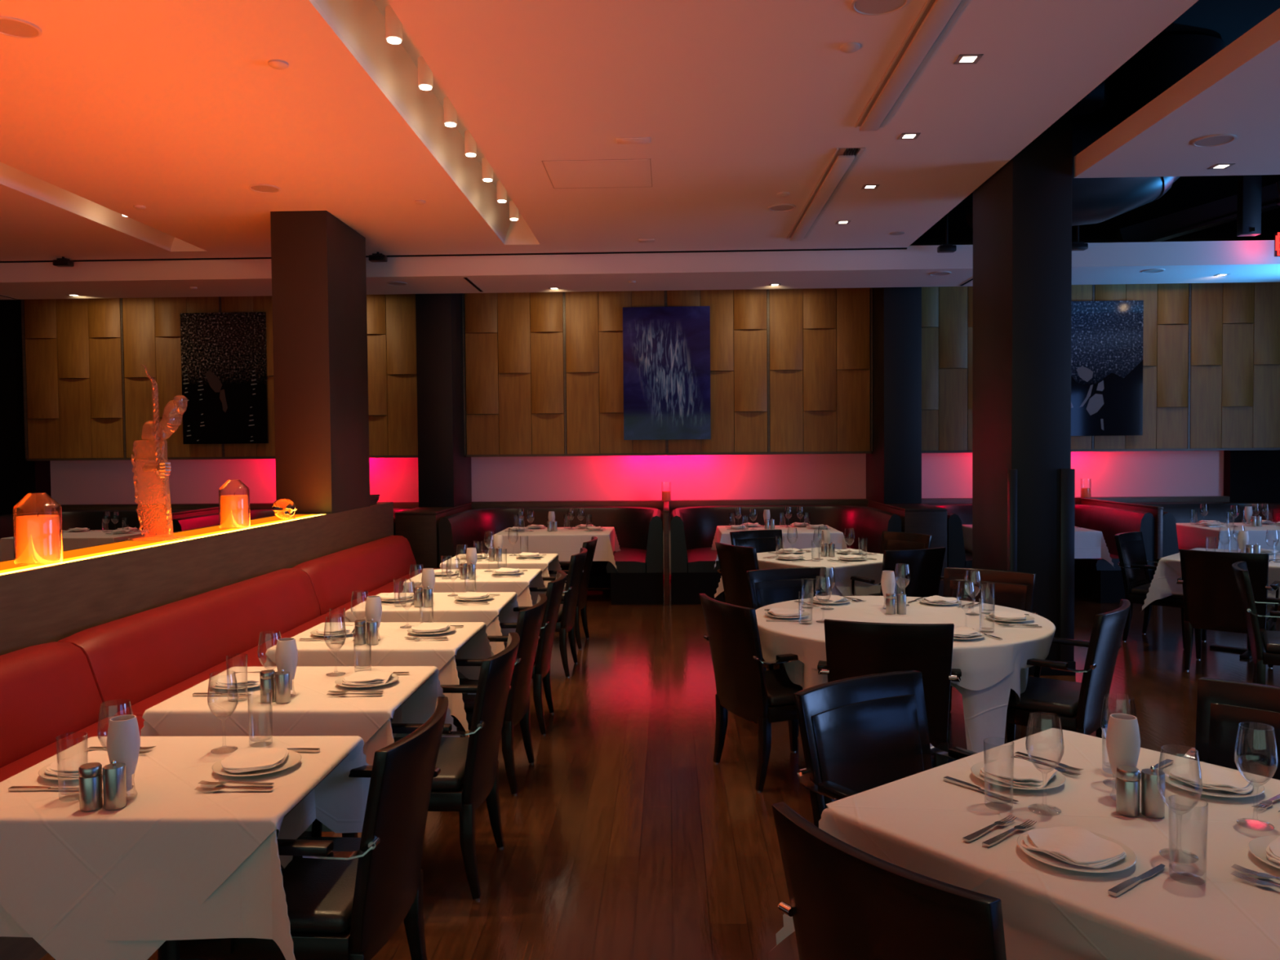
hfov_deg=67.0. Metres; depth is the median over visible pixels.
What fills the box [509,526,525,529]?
napkin
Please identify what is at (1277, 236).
exit sign
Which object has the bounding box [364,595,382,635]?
table lamp
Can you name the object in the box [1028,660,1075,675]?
trim
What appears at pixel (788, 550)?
napkin
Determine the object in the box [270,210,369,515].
column
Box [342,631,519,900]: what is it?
armchair
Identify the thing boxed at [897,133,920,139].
recessed light
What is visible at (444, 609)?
topper
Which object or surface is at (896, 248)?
trim
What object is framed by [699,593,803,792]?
armchair
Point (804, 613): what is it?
dinner plate
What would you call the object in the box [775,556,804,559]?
dinner plate
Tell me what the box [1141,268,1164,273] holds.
ceiling speaker
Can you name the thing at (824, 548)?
salt shaker
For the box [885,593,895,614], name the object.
salt shaker
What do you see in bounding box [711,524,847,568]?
tablecloth
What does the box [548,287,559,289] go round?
recessed light
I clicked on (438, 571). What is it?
napkin
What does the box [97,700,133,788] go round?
wine glass
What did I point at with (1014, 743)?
water glass
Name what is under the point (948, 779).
knife
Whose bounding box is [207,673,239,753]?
wine glass
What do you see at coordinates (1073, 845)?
napkin
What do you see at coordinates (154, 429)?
figure sculpture
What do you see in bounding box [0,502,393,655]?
wall
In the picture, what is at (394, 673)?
knife
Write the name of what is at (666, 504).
divider
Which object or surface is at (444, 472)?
column
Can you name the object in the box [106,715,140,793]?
vase
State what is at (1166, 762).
knife
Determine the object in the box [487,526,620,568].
tablecloth
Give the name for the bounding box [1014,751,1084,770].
fork
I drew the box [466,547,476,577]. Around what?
table lamp
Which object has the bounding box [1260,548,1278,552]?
napkin
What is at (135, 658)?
cushion
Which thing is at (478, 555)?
napkin
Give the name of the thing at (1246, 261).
ceiling
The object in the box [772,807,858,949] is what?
tablecloth
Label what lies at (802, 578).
water glass
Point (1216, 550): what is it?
napkin
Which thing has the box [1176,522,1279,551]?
tablecloth
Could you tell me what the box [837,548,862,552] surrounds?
napkin
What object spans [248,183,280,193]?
ceiling speaker
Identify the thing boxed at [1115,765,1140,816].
salt shaker
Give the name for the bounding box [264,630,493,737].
tablecloth
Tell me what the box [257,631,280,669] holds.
wine glass
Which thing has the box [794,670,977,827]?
armchair
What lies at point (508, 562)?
topper
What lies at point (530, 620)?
armchair
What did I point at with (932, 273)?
grille
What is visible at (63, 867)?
topper
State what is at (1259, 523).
pepper mill
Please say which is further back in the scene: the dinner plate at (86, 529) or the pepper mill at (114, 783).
the dinner plate at (86, 529)
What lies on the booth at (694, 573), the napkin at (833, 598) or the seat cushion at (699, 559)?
the seat cushion at (699, 559)
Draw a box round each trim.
[0,247,906,262]
[44,496,1229,511]
[1007,468,1075,661]
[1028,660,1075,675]
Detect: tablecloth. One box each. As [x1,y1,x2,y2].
[0,529,148,560]
[0,747,370,959]
[140,675,459,765]
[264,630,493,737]
[344,598,519,655]
[402,574,546,606]
[440,557,565,586]
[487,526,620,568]
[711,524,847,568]
[714,571,879,598]
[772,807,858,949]
[783,604,1028,752]
[961,524,1113,566]
[1142,559,1279,609]
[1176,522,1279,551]
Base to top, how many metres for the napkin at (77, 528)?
0.023 m
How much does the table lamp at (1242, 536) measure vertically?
0.207 m
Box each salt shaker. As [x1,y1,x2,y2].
[78,762,102,811]
[259,669,275,702]
[354,619,366,644]
[413,586,422,607]
[460,563,467,579]
[488,546,495,561]
[546,520,551,531]
[764,519,768,528]
[821,542,826,556]
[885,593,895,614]
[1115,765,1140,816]
[1245,544,1253,553]
[1251,515,1257,526]
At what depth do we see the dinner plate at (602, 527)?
10.73 m
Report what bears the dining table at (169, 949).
on the floor
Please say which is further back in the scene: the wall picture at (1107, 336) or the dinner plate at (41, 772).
the wall picture at (1107, 336)
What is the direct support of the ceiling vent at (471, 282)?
in the ceiling at (1246, 261)
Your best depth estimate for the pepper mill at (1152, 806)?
2.29 m
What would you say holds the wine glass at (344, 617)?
on the topper at (309, 712)
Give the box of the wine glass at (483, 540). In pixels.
[482,540,494,572]
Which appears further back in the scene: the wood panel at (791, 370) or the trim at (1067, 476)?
the wood panel at (791, 370)
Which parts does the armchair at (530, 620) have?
seat, armrest, seat frame, armrest, leg, leg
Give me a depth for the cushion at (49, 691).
4.03 m
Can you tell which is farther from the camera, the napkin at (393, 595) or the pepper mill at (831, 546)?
the pepper mill at (831, 546)
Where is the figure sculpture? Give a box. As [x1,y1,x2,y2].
[130,364,187,534]
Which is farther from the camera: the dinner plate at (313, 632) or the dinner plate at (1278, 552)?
the dinner plate at (1278, 552)
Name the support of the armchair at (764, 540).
on the floor
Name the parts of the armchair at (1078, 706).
leg, arm post, seat frame, seat, armrest, armrest, leg, leg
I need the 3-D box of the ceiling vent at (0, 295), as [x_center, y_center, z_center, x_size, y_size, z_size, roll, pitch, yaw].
[-7.248,-2.086,10.785,0.060,0.004,0.850,0,2,2]
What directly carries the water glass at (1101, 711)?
on the topper at (918, 823)
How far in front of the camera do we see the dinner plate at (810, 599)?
5.49 m
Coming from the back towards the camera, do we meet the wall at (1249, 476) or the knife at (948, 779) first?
the wall at (1249, 476)
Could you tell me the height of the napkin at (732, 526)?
0.023 m
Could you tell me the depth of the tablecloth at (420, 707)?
3.94 m
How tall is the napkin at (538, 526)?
0.023 m
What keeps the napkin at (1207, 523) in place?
on the dinner plate at (1201, 524)
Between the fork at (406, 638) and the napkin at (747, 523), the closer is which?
the fork at (406, 638)
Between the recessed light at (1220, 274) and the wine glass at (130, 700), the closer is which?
the wine glass at (130, 700)
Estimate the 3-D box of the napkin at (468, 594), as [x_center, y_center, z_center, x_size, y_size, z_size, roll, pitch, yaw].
[-0.996,0.690,5.778,0.170,0.023,0.186,0,2,3]
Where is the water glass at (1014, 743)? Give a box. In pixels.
[983,742,1014,808]
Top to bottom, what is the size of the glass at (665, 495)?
0.239 m
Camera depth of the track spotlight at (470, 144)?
6.75 m
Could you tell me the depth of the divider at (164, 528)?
10.73 m
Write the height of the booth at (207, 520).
0.945 m
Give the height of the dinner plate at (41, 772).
0.017 m
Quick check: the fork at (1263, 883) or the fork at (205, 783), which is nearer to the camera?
the fork at (1263, 883)
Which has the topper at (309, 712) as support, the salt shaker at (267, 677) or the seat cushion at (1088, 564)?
the salt shaker at (267, 677)
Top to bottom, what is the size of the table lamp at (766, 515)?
0.207 m
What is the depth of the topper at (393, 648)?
4.39 m
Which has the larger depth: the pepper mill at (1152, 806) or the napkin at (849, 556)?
the napkin at (849, 556)
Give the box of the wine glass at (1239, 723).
[1234,723,1278,830]
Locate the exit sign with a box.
[1274,232,1279,256]
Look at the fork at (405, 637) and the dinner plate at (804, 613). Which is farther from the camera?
the dinner plate at (804, 613)
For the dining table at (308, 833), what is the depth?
3.65 m
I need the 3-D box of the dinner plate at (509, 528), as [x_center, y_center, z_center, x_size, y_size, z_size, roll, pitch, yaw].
[-1.362,0.555,10.807,0.235,0.017,0.235,0,2,2]
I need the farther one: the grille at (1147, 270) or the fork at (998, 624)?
the grille at (1147, 270)
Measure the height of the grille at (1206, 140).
0.006 m
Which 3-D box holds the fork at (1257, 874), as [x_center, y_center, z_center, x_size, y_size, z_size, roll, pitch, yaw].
[1.299,0.807,1.937,0.022,0.008,0.200,-2,2,-40]
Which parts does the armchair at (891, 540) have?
panel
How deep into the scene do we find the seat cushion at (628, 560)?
10.42 m
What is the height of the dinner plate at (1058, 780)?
0.017 m
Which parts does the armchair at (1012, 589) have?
panel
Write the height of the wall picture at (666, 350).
1.600 m
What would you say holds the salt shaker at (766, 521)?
on the tablecloth at (804, 538)
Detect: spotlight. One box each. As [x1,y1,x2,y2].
[385,4,402,44]
[417,56,433,90]
[443,97,457,127]
[464,129,476,156]
[481,157,493,182]
[496,180,506,203]
[509,200,518,220]
[937,213,956,253]
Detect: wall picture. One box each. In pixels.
[180,311,268,444]
[622,306,711,439]
[1071,300,1143,435]
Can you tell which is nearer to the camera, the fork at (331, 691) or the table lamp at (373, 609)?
the fork at (331, 691)
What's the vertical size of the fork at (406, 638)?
0.008 m
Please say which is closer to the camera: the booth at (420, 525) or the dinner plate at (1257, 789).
the dinner plate at (1257, 789)
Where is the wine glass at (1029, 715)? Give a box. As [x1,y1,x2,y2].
[1025,715,1064,813]
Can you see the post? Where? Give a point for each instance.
(1249, 187)
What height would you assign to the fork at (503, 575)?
0.008 m
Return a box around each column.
[0,299,51,515]
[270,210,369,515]
[415,293,471,506]
[866,244,921,503]
[972,107,1072,660]
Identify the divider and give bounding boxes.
[160,506,218,534]
[663,501,669,604]
[1080,497,1163,573]
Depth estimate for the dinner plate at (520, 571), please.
6.95 m
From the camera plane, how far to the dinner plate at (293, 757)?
2.68 m
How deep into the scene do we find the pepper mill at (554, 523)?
10.68 m
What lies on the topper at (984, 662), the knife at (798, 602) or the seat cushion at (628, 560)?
the knife at (798, 602)
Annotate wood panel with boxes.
[21,293,417,461]
[462,287,872,457]
[921,281,1279,453]
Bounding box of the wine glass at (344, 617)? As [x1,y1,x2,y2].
[323,617,346,673]
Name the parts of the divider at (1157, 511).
cap rail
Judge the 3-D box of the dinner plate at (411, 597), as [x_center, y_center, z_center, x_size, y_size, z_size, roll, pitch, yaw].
[-1.450,0.710,5.770,0.235,0.017,0.235,0,2,2]
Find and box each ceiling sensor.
[616,137,650,144]
[638,239,654,242]
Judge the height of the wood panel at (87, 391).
2.365 m
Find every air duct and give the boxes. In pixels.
[963,34,1226,227]
[1115,182,1279,242]
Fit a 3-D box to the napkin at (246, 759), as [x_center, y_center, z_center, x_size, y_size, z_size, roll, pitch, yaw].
[-1.082,0.785,2.719,0.170,0.023,0.186,-1,2,-16]
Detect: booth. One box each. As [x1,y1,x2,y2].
[0,509,194,539]
[169,508,410,535]
[395,502,471,569]
[438,506,663,604]
[670,505,901,604]
[868,499,946,596]
[933,503,1154,602]
[1130,502,1279,557]
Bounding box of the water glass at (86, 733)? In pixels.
[56,733,88,791]
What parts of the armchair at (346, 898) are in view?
arm post, seat frame, armrest, arm post, seat, leg, armrest, leg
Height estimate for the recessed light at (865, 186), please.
0.004 m
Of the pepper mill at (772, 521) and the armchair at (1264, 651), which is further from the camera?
the pepper mill at (772, 521)
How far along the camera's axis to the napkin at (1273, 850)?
2.03 m
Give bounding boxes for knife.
[8,786,79,791]
[192,693,252,695]
[287,747,319,752]
[298,638,344,640]
[381,603,406,604]
[393,671,408,674]
[765,619,808,622]
[794,600,818,606]
[907,597,923,603]
[942,776,1018,802]
[977,631,1002,639]
[1107,863,1165,897]
[1140,759,1173,777]
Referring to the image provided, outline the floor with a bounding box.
[40,579,1279,959]
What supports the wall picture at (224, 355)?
attached to the wood panel at (87, 391)
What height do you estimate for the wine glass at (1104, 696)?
0.232 m
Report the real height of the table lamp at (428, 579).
0.207 m
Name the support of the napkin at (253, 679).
on the dinner plate at (211, 684)
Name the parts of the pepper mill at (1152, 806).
knob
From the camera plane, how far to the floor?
4.50 m
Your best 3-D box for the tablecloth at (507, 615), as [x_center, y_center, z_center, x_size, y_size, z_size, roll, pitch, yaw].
[-1.216,0.923,5.767,1.052,0.396,0.872,0,2,1]
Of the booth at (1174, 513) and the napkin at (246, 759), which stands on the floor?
the booth at (1174, 513)
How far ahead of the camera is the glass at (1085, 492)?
11.79 m
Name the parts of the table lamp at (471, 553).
lamp shade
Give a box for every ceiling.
[0,0,1198,261]
[0,240,1279,299]
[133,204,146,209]
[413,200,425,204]
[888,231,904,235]
[911,0,1279,245]
[1073,8,1279,177]
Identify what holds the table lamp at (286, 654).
on the topper at (309, 712)
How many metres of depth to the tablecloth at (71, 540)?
10.47 m
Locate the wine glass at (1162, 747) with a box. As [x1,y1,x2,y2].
[1156,746,1202,853]
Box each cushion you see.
[0,641,104,768]
[0,715,144,782]
[57,568,320,718]
[113,613,345,715]
[291,535,417,615]
[325,568,439,613]
[476,547,646,573]
[686,546,862,572]
[964,551,1121,570]
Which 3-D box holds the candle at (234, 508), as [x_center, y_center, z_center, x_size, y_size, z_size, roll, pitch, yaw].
[-2.800,0.205,6.676,0.176,0.236,0.176,0,2,2]
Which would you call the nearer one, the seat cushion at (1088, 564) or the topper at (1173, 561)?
the topper at (1173, 561)
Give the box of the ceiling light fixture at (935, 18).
[854,0,968,131]
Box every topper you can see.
[0,735,364,959]
[142,666,439,743]
[265,622,486,671]
[344,591,516,626]
[402,568,542,596]
[439,553,558,571]
[755,595,1055,690]
[756,547,883,595]
[826,728,1279,959]
[1159,547,1279,608]
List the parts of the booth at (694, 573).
backrest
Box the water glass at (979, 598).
[978,598,995,629]
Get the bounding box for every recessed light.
[66,293,82,296]
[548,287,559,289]
[768,283,781,285]
[835,220,851,224]
[861,184,879,189]
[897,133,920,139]
[953,53,983,64]
[1208,163,1235,168]
[1214,273,1231,275]
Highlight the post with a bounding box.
[1236,174,1262,236]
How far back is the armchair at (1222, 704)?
3.02 m
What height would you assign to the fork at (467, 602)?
0.008 m
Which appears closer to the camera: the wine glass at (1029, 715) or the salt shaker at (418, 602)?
the wine glass at (1029, 715)
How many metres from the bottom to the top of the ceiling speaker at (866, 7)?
0.010 m
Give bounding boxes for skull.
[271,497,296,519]
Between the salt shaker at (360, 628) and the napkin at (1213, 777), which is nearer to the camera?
the napkin at (1213, 777)
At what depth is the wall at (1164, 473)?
12.19 m
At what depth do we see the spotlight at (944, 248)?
9.62 m
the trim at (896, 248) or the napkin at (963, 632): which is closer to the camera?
the napkin at (963, 632)
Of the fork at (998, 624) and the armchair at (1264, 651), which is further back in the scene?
the armchair at (1264, 651)
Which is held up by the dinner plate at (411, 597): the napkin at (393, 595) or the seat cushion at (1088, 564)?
the napkin at (393, 595)
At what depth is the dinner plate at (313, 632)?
4.65 m
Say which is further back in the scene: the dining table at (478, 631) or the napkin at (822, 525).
the napkin at (822, 525)
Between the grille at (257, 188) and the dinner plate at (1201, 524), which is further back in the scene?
the dinner plate at (1201, 524)
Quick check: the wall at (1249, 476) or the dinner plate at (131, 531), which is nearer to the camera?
the dinner plate at (131, 531)
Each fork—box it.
[85,750,151,754]
[88,746,155,750]
[194,786,273,791]
[197,780,274,786]
[233,671,277,673]
[326,693,382,696]
[327,689,383,693]
[404,636,447,638]
[405,638,448,639]
[453,601,488,603]
[455,602,489,604]
[493,575,520,577]
[843,596,863,600]
[955,602,974,607]
[962,815,1017,842]
[982,819,1036,846]
[995,622,1038,626]
[998,624,1042,627]
[1010,755,1081,775]
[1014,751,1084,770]
[1231,863,1279,879]
[1231,871,1279,888]
[1252,794,1279,808]
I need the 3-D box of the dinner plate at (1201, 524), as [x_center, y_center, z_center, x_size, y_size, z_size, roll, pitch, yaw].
[6.269,0.493,10.601,0.235,0.017,0.235,0,2,2]
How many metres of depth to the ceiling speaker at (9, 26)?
4.60 m
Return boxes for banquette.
[0,535,439,959]
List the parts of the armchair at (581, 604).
armrest, seat, armrest, leg, leg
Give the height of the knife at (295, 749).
0.007 m
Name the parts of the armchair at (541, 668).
leg, armrest, seat, armrest, seat frame, leg, leg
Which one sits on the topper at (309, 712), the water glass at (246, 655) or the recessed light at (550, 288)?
the water glass at (246, 655)
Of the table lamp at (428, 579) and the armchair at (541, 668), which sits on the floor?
the armchair at (541, 668)
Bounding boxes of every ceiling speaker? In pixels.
[0,15,42,38]
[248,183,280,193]
[386,281,407,285]
[768,204,795,211]
[851,0,909,15]
[928,271,951,275]
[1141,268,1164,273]
[1191,133,1236,146]
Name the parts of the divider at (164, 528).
cap rail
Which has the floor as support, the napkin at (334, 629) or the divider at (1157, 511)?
the divider at (1157, 511)
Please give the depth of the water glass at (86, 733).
2.51 m
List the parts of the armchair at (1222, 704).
panel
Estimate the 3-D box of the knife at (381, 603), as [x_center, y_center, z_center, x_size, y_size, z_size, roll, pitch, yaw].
[-1.465,0.720,5.616,0.215,0.007,0.019,0,2,1]
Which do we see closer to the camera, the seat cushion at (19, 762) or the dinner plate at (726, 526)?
the seat cushion at (19, 762)
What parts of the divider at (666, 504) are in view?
cap rail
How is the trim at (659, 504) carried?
attached to the wall at (1164, 473)
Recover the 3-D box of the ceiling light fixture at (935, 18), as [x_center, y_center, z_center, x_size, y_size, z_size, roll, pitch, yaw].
[1.394,-2.164,4.301,0.185,0.034,3.610,0,2,2]
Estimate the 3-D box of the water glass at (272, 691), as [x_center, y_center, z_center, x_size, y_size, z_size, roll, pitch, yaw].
[-1.153,0.723,2.935,0.071,0.160,0.071,-2,2,-43]
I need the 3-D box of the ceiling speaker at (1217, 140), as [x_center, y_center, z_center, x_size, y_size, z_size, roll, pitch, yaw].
[3.596,-2.124,6.053,0.240,0.010,0.240,0,2,2]
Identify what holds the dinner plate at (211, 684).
on the topper at (309, 712)
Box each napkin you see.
[44,750,110,777]
[68,527,88,530]
[112,529,131,532]
[117,526,137,529]
[214,672,260,687]
[221,747,288,773]
[315,625,355,634]
[342,670,393,685]
[379,592,413,599]
[411,622,449,632]
[434,568,457,573]
[457,591,488,599]
[463,553,485,557]
[494,567,519,573]
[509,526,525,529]
[519,551,539,556]
[527,524,543,527]
[577,524,593,527]
[586,526,601,528]
[729,524,746,527]
[742,522,758,525]
[767,608,802,616]
[777,553,804,558]
[778,548,802,552]
[791,522,808,524]
[808,524,826,527]
[811,595,848,603]
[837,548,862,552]
[839,554,864,559]
[921,595,958,603]
[953,626,982,637]
[979,757,1057,788]
[988,610,1026,619]
[1020,825,1126,867]
[1168,761,1253,793]
[1195,549,1218,551]
[1199,520,1220,522]
[1200,522,1221,524]
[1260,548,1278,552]
[1266,835,1279,863]
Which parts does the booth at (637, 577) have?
backrest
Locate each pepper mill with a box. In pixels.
[102,760,126,809]
[275,669,290,703]
[366,618,377,644]
[423,586,432,607]
[467,562,475,579]
[495,546,502,561]
[552,520,557,530]
[769,518,774,528]
[828,542,835,556]
[896,591,906,614]
[1140,765,1164,818]
[1253,543,1260,553]
[1256,515,1262,526]
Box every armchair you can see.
[179,696,448,959]
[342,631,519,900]
[450,593,546,795]
[459,570,566,735]
[528,547,587,677]
[548,536,597,649]
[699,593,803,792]
[715,542,759,608]
[729,529,782,552]
[746,566,827,736]
[771,801,1006,959]
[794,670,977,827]
[817,618,961,767]
[850,546,945,597]
[875,531,932,595]
[943,567,1037,711]
[1005,599,1130,742]
[1114,531,1207,648]
[1171,677,1279,780]
[1176,549,1279,671]
[1231,560,1279,684]
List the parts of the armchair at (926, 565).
arm post, armrest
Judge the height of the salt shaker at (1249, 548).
0.108 m
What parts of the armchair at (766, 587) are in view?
seat frame, arm post, panel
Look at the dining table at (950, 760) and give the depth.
5.02 m
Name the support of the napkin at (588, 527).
on the dinner plate at (602, 527)
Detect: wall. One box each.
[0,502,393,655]
[49,174,1279,579]
[1223,449,1279,502]
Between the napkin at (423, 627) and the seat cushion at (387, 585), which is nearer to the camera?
the napkin at (423, 627)
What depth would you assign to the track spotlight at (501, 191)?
8.02 m
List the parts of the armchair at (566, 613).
armrest, armrest, seat frame, seat, leg, leg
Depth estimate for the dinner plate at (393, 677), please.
3.66 m
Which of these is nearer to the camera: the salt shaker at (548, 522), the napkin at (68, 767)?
the napkin at (68, 767)
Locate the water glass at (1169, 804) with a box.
[1168,804,1208,882]
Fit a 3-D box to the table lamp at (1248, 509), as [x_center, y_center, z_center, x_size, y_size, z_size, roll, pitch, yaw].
[6.673,0.394,10.604,0.077,0.207,0.077,0,2,2]
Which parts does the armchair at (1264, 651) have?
leg, leg, seat frame, seat, armrest, armrest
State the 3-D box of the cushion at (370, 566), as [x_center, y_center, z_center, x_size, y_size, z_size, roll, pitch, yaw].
[-2.437,0.783,8.494,0.289,0.395,2.720,0,2,2]
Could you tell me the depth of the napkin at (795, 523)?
11.04 m
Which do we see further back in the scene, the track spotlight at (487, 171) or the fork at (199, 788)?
the track spotlight at (487, 171)
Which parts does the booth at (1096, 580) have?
backrest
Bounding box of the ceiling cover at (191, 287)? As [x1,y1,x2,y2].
[189,286,197,289]
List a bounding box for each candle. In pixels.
[15,511,60,563]
[220,493,248,527]
[662,491,670,500]
[1080,488,1090,497]
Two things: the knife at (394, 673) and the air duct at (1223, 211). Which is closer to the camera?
the knife at (394, 673)
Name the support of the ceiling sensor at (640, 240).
attached to the ceiling at (172, 108)
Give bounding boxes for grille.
[250,186,278,192]
[387,282,405,284]
[769,205,793,210]
[931,272,949,275]
[1142,269,1163,272]
[1195,136,1233,146]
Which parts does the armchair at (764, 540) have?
panel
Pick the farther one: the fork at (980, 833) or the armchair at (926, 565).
the armchair at (926, 565)
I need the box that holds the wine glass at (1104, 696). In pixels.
[1100,696,1137,784]
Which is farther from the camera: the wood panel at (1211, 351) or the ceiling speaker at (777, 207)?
the wood panel at (1211, 351)
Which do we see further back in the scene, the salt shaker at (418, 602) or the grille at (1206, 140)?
the grille at (1206, 140)
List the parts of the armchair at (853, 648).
armrest, leg, seat frame, arm post, armrest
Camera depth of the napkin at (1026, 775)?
2.54 m
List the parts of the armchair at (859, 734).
armrest, panel, armrest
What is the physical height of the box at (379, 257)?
0.095 m
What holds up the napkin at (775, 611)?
on the dinner plate at (804, 613)
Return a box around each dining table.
[157,754,348,959]
[300,678,428,836]
[457,631,479,650]
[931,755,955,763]
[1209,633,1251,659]
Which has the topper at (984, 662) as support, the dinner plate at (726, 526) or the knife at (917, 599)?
the knife at (917, 599)
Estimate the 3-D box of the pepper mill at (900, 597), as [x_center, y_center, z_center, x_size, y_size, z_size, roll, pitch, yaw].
[1.392,0.654,5.149,0.051,0.118,0.051,-1,2,-27]
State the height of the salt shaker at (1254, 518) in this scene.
0.108 m
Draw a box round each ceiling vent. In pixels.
[0,294,17,298]
[462,277,484,292]
[786,147,865,240]
[958,277,973,285]
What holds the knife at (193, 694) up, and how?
on the topper at (309, 712)
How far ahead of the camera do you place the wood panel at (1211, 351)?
11.56 m
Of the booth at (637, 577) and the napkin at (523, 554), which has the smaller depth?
the napkin at (523, 554)
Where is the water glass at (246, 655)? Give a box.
[226,654,247,694]
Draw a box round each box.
[53,256,74,266]
[368,252,387,262]
[1071,101,1088,250]
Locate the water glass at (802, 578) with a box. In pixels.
[800,577,813,605]
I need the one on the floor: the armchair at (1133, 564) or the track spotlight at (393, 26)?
the armchair at (1133, 564)
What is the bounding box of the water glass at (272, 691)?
[247,690,272,745]
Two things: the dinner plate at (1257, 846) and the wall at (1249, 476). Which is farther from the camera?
the wall at (1249, 476)
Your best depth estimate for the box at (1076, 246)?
9.56 m
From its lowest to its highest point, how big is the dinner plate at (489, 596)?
0.017 m
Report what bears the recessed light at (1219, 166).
in the ceiling at (1236, 91)
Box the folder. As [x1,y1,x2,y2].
[369,494,379,497]
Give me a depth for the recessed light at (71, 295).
10.97 m
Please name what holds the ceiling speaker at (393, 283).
attached to the ceiling at (1246, 261)
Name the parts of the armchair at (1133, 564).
leg, panel, armrest, leg, seat frame, seat, arm post, leg, leg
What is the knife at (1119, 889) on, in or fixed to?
on the topper at (918, 823)
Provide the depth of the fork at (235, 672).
3.88 m
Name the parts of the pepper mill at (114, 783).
knob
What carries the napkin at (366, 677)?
on the dinner plate at (393, 677)
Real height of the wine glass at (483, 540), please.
0.232 m
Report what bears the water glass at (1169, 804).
on the topper at (918, 823)
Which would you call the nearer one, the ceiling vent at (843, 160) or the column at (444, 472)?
the ceiling vent at (843, 160)
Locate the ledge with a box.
[0,514,323,575]
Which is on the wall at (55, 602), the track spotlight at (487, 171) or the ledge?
the ledge
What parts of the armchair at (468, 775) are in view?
leg, armrest, seat, seat frame, armrest, leg, leg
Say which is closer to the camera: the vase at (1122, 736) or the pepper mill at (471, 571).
the vase at (1122, 736)
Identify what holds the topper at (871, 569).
on the tablecloth at (860, 588)
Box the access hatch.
[541,158,652,188]
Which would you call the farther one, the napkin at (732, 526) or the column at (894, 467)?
the column at (894, 467)
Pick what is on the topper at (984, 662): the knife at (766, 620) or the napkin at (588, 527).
the knife at (766, 620)
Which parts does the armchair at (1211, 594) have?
leg, leg, seat frame, leg, seat, leg, armrest, arm post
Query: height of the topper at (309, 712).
0.458 m
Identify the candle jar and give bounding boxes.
[13,493,62,564]
[218,480,250,528]
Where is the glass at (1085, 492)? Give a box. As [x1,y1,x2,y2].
[1080,478,1090,498]
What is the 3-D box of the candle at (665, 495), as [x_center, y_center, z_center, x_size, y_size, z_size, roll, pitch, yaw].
[0.326,0.197,12.008,0.104,0.115,0.104,0,2,2]
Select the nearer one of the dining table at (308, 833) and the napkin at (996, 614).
the dining table at (308, 833)
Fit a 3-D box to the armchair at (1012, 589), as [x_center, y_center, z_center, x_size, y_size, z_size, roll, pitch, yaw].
[1.975,1.003,5.696,0.624,0.890,0.619,1,2,38]
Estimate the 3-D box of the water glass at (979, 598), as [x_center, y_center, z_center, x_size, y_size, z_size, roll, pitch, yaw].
[1.660,0.646,4.624,0.071,0.160,0.071,0,2,18]
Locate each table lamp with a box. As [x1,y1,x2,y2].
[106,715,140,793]
[275,637,297,692]
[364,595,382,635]
[421,568,435,592]
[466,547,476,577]
[493,533,502,551]
[547,511,555,528]
[763,509,770,521]
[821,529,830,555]
[880,570,895,604]
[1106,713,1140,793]
[1237,530,1248,552]
[1244,506,1252,525]
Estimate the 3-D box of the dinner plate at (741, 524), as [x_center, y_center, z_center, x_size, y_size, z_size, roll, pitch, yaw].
[1.270,0.522,11.102,0.235,0.017,0.235,0,2,2]
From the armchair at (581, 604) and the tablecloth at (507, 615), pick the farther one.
the armchair at (581, 604)
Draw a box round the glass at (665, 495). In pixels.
[661,481,671,501]
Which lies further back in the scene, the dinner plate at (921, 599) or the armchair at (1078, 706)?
the dinner plate at (921, 599)
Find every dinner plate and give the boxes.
[38,756,102,780]
[66,528,89,531]
[110,530,133,533]
[208,677,260,688]
[212,750,302,776]
[310,629,355,636]
[334,673,398,687]
[380,595,413,601]
[407,625,456,635]
[434,570,460,575]
[454,594,493,600]
[459,555,488,558]
[491,569,524,574]
[507,528,528,530]
[515,554,543,558]
[525,525,545,528]
[583,527,604,530]
[726,526,747,528]
[741,524,759,526]
[764,610,809,618]
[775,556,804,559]
[777,550,804,553]
[808,598,850,604]
[835,551,864,554]
[837,556,866,560]
[918,598,962,605]
[953,631,985,639]
[970,759,1066,790]
[985,613,1034,622]
[1017,826,1136,872]
[1161,765,1264,797]
[1200,524,1223,526]
[1248,835,1279,869]
[1260,551,1279,554]
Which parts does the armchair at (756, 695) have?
leg, leg, arm post, seat frame, seat, armrest, leg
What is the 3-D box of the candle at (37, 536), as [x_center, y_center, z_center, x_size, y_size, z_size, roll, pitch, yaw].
[-2.862,0.269,4.597,0.176,0.236,0.176,0,2,2]
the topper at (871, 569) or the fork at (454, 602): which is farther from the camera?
the topper at (871, 569)
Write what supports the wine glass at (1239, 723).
on the topper at (918, 823)
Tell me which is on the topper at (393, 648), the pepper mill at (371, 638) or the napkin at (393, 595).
the pepper mill at (371, 638)
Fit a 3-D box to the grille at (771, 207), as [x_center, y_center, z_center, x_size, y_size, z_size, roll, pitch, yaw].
[1.196,-2.294,8.141,0.202,0.006,0.202,0,2,2]

